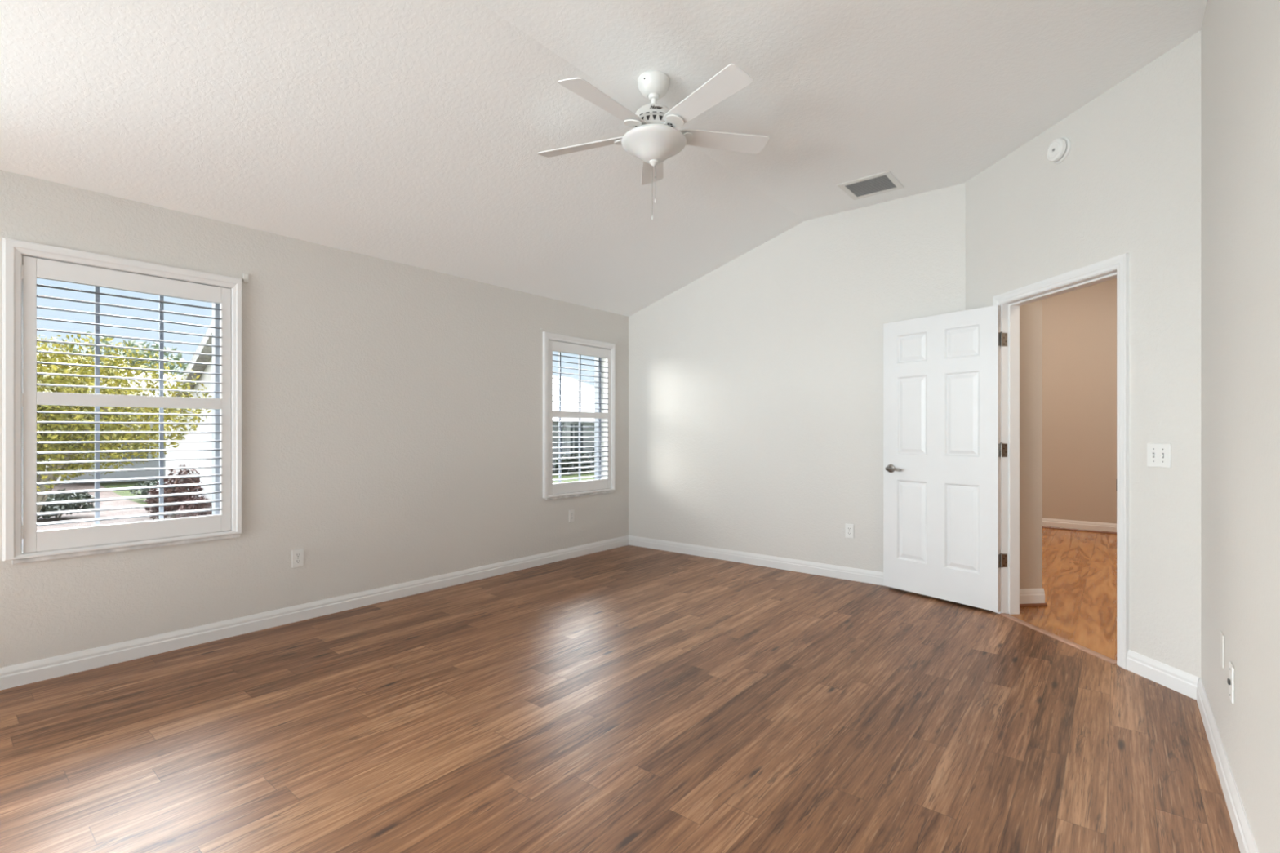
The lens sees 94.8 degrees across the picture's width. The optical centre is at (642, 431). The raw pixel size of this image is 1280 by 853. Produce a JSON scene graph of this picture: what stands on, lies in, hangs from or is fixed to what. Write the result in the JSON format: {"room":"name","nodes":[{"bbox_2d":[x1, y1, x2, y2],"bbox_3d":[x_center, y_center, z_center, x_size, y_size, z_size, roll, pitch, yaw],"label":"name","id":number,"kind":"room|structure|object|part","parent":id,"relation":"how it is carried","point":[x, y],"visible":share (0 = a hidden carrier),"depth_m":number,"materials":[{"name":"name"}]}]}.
{"room":"empty bedroom","nodes":[
{"label":"empty bedroom","id":0,"kind":"room"},
{"bbox_2d":[0,169,628,667],"bbox_3d":[-2.293,0.031,3.806,0.200,2.518,6.823,0,0,39],"label":"wall","id":1,"kind":"structure","parent":0,"point":[393,411],"depth_m":3.93,"materials":[{"name":"paint"}]},
{"bbox_2d":[11,286,239,564],"bbox_3d":[-2.758,-0.111,3.199,0.202,1.475,0.928,0,0,39],"label":"window","id":2,"kind":"structure","parent":1,"relation":"in","point":[215,313],"depth_m":3.33,"materials":[{"name":"paint"}]},
{"bbox_2d":[2,237,242,560],"bbox_3d":[-2.707,-0.150,3.143,0.068,1.513,0.966,0,0,39],"label":"window shutter","id":3,"kind":"object","parent":2,"relation":"attached to","point":[20,397],"visible":1,"depth_m":3.03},
{"bbox_3d":[-2.733,0.605,3.178,0.137,0.045,0.928,0,0,39],"label":"sill","id":4,"kind":"part","parent":2,"relation":"part of","materials":[{"name":"wood"}]},
{"bbox_3d":[-2.820,-0.130,3.235,0.060,1.436,0.843,0,0,39],"label":"frame","id":5,"kind":"part","parent":2,"relation":"part of","materials":[{"name":"paint"}]},
{"bbox_2d":[243,273,248,283],"bbox_3d":[-2.379,-0.918,3.531,0.012,0.053,0.029,0,0,39],"label":"curtain bracket","id":6,"kind":"object","parent":1,"relation":"attached to","point":[246,277],"visible":1,"depth_m":3.53,"materials":[{"name":"white plastic"}]},
{"bbox_2d":[291,548,303,568],"bbox_3d":[-2.199,0.809,3.756,0.008,0.115,0.070,0,0,39],"label":"wall outlet","id":7,"kind":"object","parent":1,"relation":"attached to","point":[297,555],"visible":1,"depth_m":3.75,"materials":[{"name":"white plastic"}]},
{"bbox_2d":[295,552,301,557],"bbox_3d":[-2.196,0.789,3.754,0.002,0.027,0.034,0,0,39],"label":"receptacle","id":8,"kind":"object","parent":7,"relation":"attached to","point":[297,554],"depth_m":3.75,"materials":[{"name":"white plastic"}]},
{"bbox_2d":[295,559,301,564],"bbox_3d":[-2.196,0.829,3.754,0.002,0.027,0.034,0,0,39],"label":"receptacle","id":9,"kind":"object","parent":7,"relation":"attached to","point":[297,561],"depth_m":3.75,"materials":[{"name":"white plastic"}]},
{"bbox_2d":[0,535,628,690],"bbox_3d":[-1.730,1.160,4.329,0.015,0.100,5.046,0,0,39],"label":"baseboard","id":10,"kind":"structure","parent":1,"relation":"attached to","point":[16,675],"depth_m":3.56,"materials":[{"name":"white paint"}]},
{"bbox_2d":[568,509,573,522],"bbox_3d":[-0.677,0.808,5.632,0.008,0.115,0.070,0,0,39],"label":"wall outlet","id":11,"kind":"object","parent":1,"relation":"attached to","point":[571,512],"visible":1,"depth_m":5.63,"materials":[{"name":"white plastic"}]},
{"bbox_2d":[545,351,614,500],"bbox_3d":[-0.657,-0.111,5.790,0.202,1.475,0.928,0,0,39],"label":"window","id":12,"kind":"structure","parent":1,"relation":"in","point":[596,363],"depth_m":6.00,"materials":[{"name":"paint"}]},
{"bbox_2d":[542,331,615,497],"bbox_3d":[-0.605,-0.150,5.734,0.068,1.513,0.966,0,0,39],"label":"window shutter","id":13,"kind":"object","parent":12,"relation":"attached to","point":[552,342],"visible":1,"depth_m":5.67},
{"bbox_3d":[-0.631,0.605,5.769,0.137,0.045,0.928,0,0,39],"label":"sill","id":14,"kind":"part","parent":12,"relation":"part of","materials":[{"name":"wood"}]},
{"bbox_3d":[-0.719,-0.130,5.826,0.060,1.436,0.843,0,0,39],"label":"frame","id":15,"kind":"part","parent":12,"relation":"part of","materials":[{"name":"paint"}]},
{"bbox_2d":[0,0,1207,316],"bbox_3d":[-0.573,-1.562,2.314,4.750,0.785,6.973,0,0,39],"label":"ceiling","id":16,"kind":"structure","parent":0,"point":[409,132],"depth_m":2.96,"materials":[{"name":"white paint"}]},
{"bbox_2d":[537,63,768,219],"bbox_3d":[0.041,-1.445,2.989,1.247,0.718,1.205,0,0,39],"label":"ceiling fan","id":17,"kind":"object","parent":16,"relation":"hanging from","point":[654,139],"visible":1,"depth_m":2.93,"materials":[{"name":"white metal"}]},
{"bbox_3d":[-0.304,-1.520,3.142,0.516,0.006,0.142,-2,15,18],"label":"blade","id":18,"kind":"part","parent":17,"relation":"part of","materials":[{"name":"white wood"}]},
{"bbox_3d":[-0.167,-1.513,2.714,0.142,0.006,0.516,15,12,35],"label":"blade","id":19,"kind":"part","parent":17,"relation":"part of","materials":[{"name":"white wood"}]},
{"bbox_3d":[0.060,-1.543,3.405,0.142,0.006,0.516,-16,2,1],"label":"blade","id":20,"kind":"part","parent":17,"relation":"part of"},
{"bbox_3d":[0.059,-1.440,3.023,0.333,0.106,0.333,0,0,39],"label":"lamp shade","id":21,"kind":"part","parent":17,"relation":"part of","materials":[{"name":"white glass"}]},
{"bbox_3d":[0.283,-1.532,2.712,0.142,0.006,0.516,13,-7,-35],"label":"blade","id":22,"kind":"part","parent":17,"relation":"part of","materials":[{"name":"white wood"}]},
{"bbox_3d":[0.423,-1.550,3.140,0.516,0.006,0.142,-3,-12,-18],"label":"blade","id":23,"kind":"part","parent":17,"relation":"part of","materials":[{"name":"white wood"}]},
{"bbox_2d":[836,170,903,199],"bbox_3d":[1.679,-1.800,4.323,0.367,0.009,0.356,0,0,39],"label":"ceiling vent","id":24,"kind":"object","parent":16,"relation":"in","point":[883,182],"visible":1,"depth_m":4.32,"materials":[{"name":"white plastic"}]},
{"bbox_2d":[0,528,1239,852],"bbox_3d":[1.222,1.250,3.535,5.600,0.080,10.830,0,0,39],"label":"floor","id":25,"kind":"structure","parent":0,"point":[627,699],"depth_m":2.39,"materials":[{"name":"laminate"}]},
{"bbox_2d":[999,613,1116,664],"bbox_3d":[2.430,1.206,3.476,0.052,0.007,0.842,0,0,-6],"label":"threshold","id":26,"kind":"object","parent":25,"relation":"on","point":[1022,622],"visible":0.85,"depth_m":3.40,"materials":[{"name":"brown wood"}]},
{"bbox_2d":[628,182,965,572],"bbox_3d":[1.141,-0.258,5.331,3.212,3.095,0.127,0,0,39],"label":"wall","id":27,"kind":"structure","parent":0,"point":[756,384],"depth_m":5.16,"materials":[{"name":"paint"}]},
{"bbox_2d":[628,535,883,585],"bbox_3d":[1.094,1.160,5.278,3.206,0.100,0.015,0,0,39],"label":"baseboard","id":28,"kind":"structure","parent":27,"relation":"attached to","point":[793,565],"depth_m":5.27,"materials":[{"name":"white paint"}]},
{"bbox_2d":[844,524,853,538],"bbox_3d":[1.690,0.813,4.798,0.070,0.115,0.008,0,0,39],"label":"wall outlet","id":29,"kind":"object","parent":27,"relation":"attached to","point":[849,528],"visible":1,"depth_m":4.79,"materials":[{"name":"white plastic"}]},
{"bbox_2d":[1019,299,1042,588],"bbox_3d":[2.631,-0.290,4.074,0.298,3.000,0.002,0,0,-6],"label":"wall","id":30,"kind":"structure","parent":0,"point":[1031,313],"depth_m":4.08,"materials":[{"name":"paint"}]},
{"bbox_2d":[1019,587,1044,604],"bbox_3d":[2.637,1.140,4.068,0.307,0.100,0.015,0,0,-6],"label":"baseboard","id":31,"kind":"structure","parent":30,"relation":"attached to","point":[1027,596],"depth_m":4.07,"materials":[{"name":"white paint"}]},
{"bbox_2d":[1019,602,1047,607],"bbox_3d":[2.642,1.199,4.063,0.317,0.021,0.026,0,0,-6],"label":"trim","id":32,"kind":"structure","parent":30,"relation":"attached to","point":[1029,605],"depth_m":4.06,"materials":[{"name":"brown wood"}]},
{"bbox_2d":[1042,278,1116,523],"bbox_3d":[5.253,-0.450,7.315,4.300,3.480,0.120,0,0,39],"label":"wall","id":33,"kind":"structure","parent":0,"point":[1079,326],"depth_m":7.17,"materials":[{"name":"paint"}]},
{"bbox_2d":[1042,518,1116,533],"bbox_3d":[5.210,1.140,7.263,4.100,0.100,0.015,0,0,39],"label":"baseboard","id":34,"kind":"structure","parent":33,"relation":"attached to","point":[1093,526],"depth_m":7.16,"materials":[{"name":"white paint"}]},
{"bbox_2d":[965,30,1200,678],"bbox_3d":[2.631,-0.258,3.500,0.414,3.095,1.771,0,0,-6],"label":"wall","id":35,"kind":"structure","parent":0,"point":[1128,180],"depth_m":2.92,"materials":[{"name":"paint"}]},
{"bbox_2d":[883,305,1007,612],"bbox_3d":[2.119,0.179,4.206,0.146,2.022,0.850,0,0,-35],"label":"door","id":36,"kind":"structure","parent":35,"relation":"in","point":[942,447],"depth_m":4.17,"materials":[{"name":"white paint"}]},
{"bbox_3d":[1.897,0.283,4.444,0.062,0.065,0.142,0,0,-35],"label":"handle","id":37,"kind":"part","parent":36,"relation":"part of","materials":[{"name":"silver metal"}]},
{"bbox_2d":[1046,137,1071,163],"bbox_3d":[2.407,-1.632,3.413,0.050,0.140,0.140,0,0,-6],"label":"smoke detector","id":38,"kind":"object","parent":35,"relation":"attached to","point":[1059,148],"visible":1,"depth_m":3.38,"materials":[{"name":"white plastic"}]},
{"bbox_2d":[992,253,1128,669],"bbox_3d":[2.475,0.152,3.481,0.135,2.116,0.972,0,0,-6],"label":"door frame","id":39,"kind":"structure","parent":35,"relation":"attached to","point":[1117,267],"depth_m":3.57,"materials":[{"name":"white paint"}]},
{"bbox_2d":[1146,443,1170,467],"bbox_3d":[2.484,0.115,2.834,0.017,0.115,0.116,0,0,-6],"label":"light switch","id":40,"kind":"object","parent":35,"relation":"attached to","point":[1158,455],"visible":1,"depth_m":2.83,"materials":[{"name":"white plastic"}]},
{"bbox_2d":[1126,649,1199,700],"bbox_3d":[2.486,1.160,2.822,0.015,0.100,0.346,0,0,-6],"label":"baseboard","id":41,"kind":"structure","parent":35,"relation":"attached to","point":[1185,683],"depth_m":2.80,"materials":[{"name":"white paint"}]},
{"bbox_2d":[1200,0,1279,852],"bbox_3d":[0.829,-0.258,0.477,0.117,3.095,5.584,0,0,39],"label":"wall","id":42,"kind":"structure","parent":0,"point":[1240,39],"depth_m":1.76,"materials":[{"name":"paint"}]},
{"bbox_2d":[1219,631,1224,668],"bbox_3d":[2.049,0.770,2.079,0.005,0.115,0.070,0,0,39],"label":"blank plate","id":43,"kind":"object","parent":42,"relation":"attached to","point":[1221,635],"visible":1,"depth_m":2.07,"materials":[{"name":"white plastic"}]},
{"bbox_2d":[1196,678,1258,852],"bbox_3d":[0.762,1.160,0.499,0.015,0.100,5.535,0,0,39],"label":"baseboard","id":44,"kind":"structure","parent":42,"relation":"attached to","point":[1243,833],"depth_m":1.94,"materials":[{"name":"white paint"}]},
{"bbox_2d":[1226,661,1234,703],"bbox_3d":[1.901,0.810,1.902,0.012,0.115,0.070,0,0,39],"label":"cable plate","id":45,"kind":"object","parent":42,"relation":"attached to","point":[1230,681],"visible":1,"depth_m":1.88,"materials":[{"name":"white plastic"}]},
{"label":"outside","id":46,"kind":"structure","parent":0,"visible":0},
{"bbox_2d":[36,482,172,530],"bbox_3d":[-21.633,1.519,16.479,34.256,0.018,9.055,0,0,42],"label":"driveway","id":47,"kind":"structure","parent":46,"point":[88,486],"depth_m":10.78,"materials":[{"name":"grey concrete"}]},
{"bbox_2d":[36,488,94,519],"bbox_3d":[-10.260,1.282,10.288,1.116,0.581,1.042,0,0,-22],"label":"shrub","id":48,"kind":"object","parent":47,"relation":"on","point":[73,496],"visible":0.54,"depth_m":10.19,"materials":[{"name":"green plant"}]},
{"bbox_2d":[143,484,173,519],"bbox_3d":[-8.268,1.228,10.121,0.631,0.692,0.515,0,0,39],"label":"shrub","id":49,"kind":"object","parent":47,"relation":"on","point":[152,491],"visible":0.23,"depth_m":9.99,"materials":[{"name":"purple plant"}]},
{"bbox_2d":[153,464,203,519],"bbox_3d":[-7.391,1.044,9.380,0.689,1.048,0.597,0,0,39],"label":"shrub","id":50,"kind":"object","parent":47,"relation":"on","point":[186,480],"visible":0.58,"depth_m":9.31,"materials":[{"name":"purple plant"}]},
{"bbox_2d":[173,495,212,518],"bbox_3d":[-6.540,1.248,8.589,0.647,0.658,0.486,0,0,39],"label":"shrub","id":51,"kind":"object","parent":47,"relation":"on","point":[202,505],"visible":0.43,"depth_m":8.48,"materials":[{"name":"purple plant"}]},
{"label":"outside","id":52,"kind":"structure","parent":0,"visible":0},
{"bbox_2d":[99,469,594,504],"bbox_3d":[-20.247,1.680,29.296,59.799,0.300,120.000,0,0,39],"label":"ground","id":53,"kind":"structure","parent":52,"point":[126,493],"depth_m":17.25,"materials":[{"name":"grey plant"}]},
{"bbox_2d":[45,372,182,484],"bbox_3d":[-17.451,-0.295,22.264,9.000,3.690,8.400,0,0,39],"label":"house","id":54,"kind":"structure","parent":53,"relation":"on","point":[144,473],"depth_m":18.14,"materials":[{"name":"paint"}]},
{"bbox_2d":[55,331,188,392],"bbox_3d":[-25.612,-1.608,29.235,5.851,6.434,6.135,0,0,39],"label":"leafy tree","id":55,"kind":"object","parent":53,"relation":"on","point":[140,344],"visible":0.14,"depth_m":28.79,"materials":[{"name":"green plant"}]},
{"bbox_2d":[36,333,212,516],"bbox_3d":[-7.358,0.169,6.998,3.005,2.858,3.542,0,0,39],"label":"leafy tree","id":56,"kind":"object","parent":53,"relation":"on","point":[60,358],"visible":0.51,"depth_m":7.00,"materials":[{"name":"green plant"}]},
{"bbox_2d":[129,479,164,495],"bbox_3d":[-10.804,1.306,13.189,1.209,0.538,1.004,0,0,39],"label":"shrub","id":57,"kind":"object","parent":53,"relation":"on","point":[144,491],"visible":0.13,"depth_m":12.96,"materials":[{"name":"green plant"}]},
{"bbox_2d":[164,321,212,507],"bbox_3d":[-7.062,-0.340,11.102,4.600,3.740,2.450,0,0,39],"label":"neighboring house","id":58,"kind":"structure","parent":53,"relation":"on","point":[206,340],"depth_m":10.22,"materials":[{"name":"white paint"}]},
{"bbox_2d":[553,454,573,473],"bbox_3d":[-2.828,1.195,20.933,0.746,0.760,0.767,0,0,39],"label":"shrub","id":59,"kind":"object","parent":53,"relation":"on","point":[562,460],"visible":0.58,"depth_m":20.80,"materials":[{"name":"green plant"}]},
{"bbox_2d":[552,375,594,471],"bbox_3d":[-4.642,-0.545,27.326,9.120,4.190,10.400,0,0,39],"label":"house","id":60,"kind":"structure","parent":53,"relation":"on","point":[554,380],"depth_m":24.10,"materials":[{"name":"paint"}]},
{"bbox_2d":[569,451,591,471],"bbox_3d":[-2.226,1.127,21.686,0.829,0.908,0.901,0,0,19],"label":"shrub","id":61,"kind":"object","parent":53,"relation":"on","point":[583,460],"visible":0.56,"depth_m":21.51,"materials":[{"name":"green plant"}]},
{"bbox_2d":[591,448,594,466],"bbox_3d":[-1.371,0.994,22.664,1.161,1.240,1.244,0,0,-18],"label":"shrub","id":62,"kind":"object","parent":53,"relation":"on","point":[593,454],"visible":0.02,"depth_m":22.64,"materials":[{"name":"green plant"}]},
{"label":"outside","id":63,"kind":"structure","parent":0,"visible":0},
{"bbox_2d":[552,467,594,472],"bbox_3d":[1.625,1.514,30.227,3.000,0.027,31.000,0,0,39],"label":"road","id":64,"kind":"structure","parent":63,"point":[592,468],"depth_m":22.67,"materials":[{"name":"grey asphalt"}]}
]}

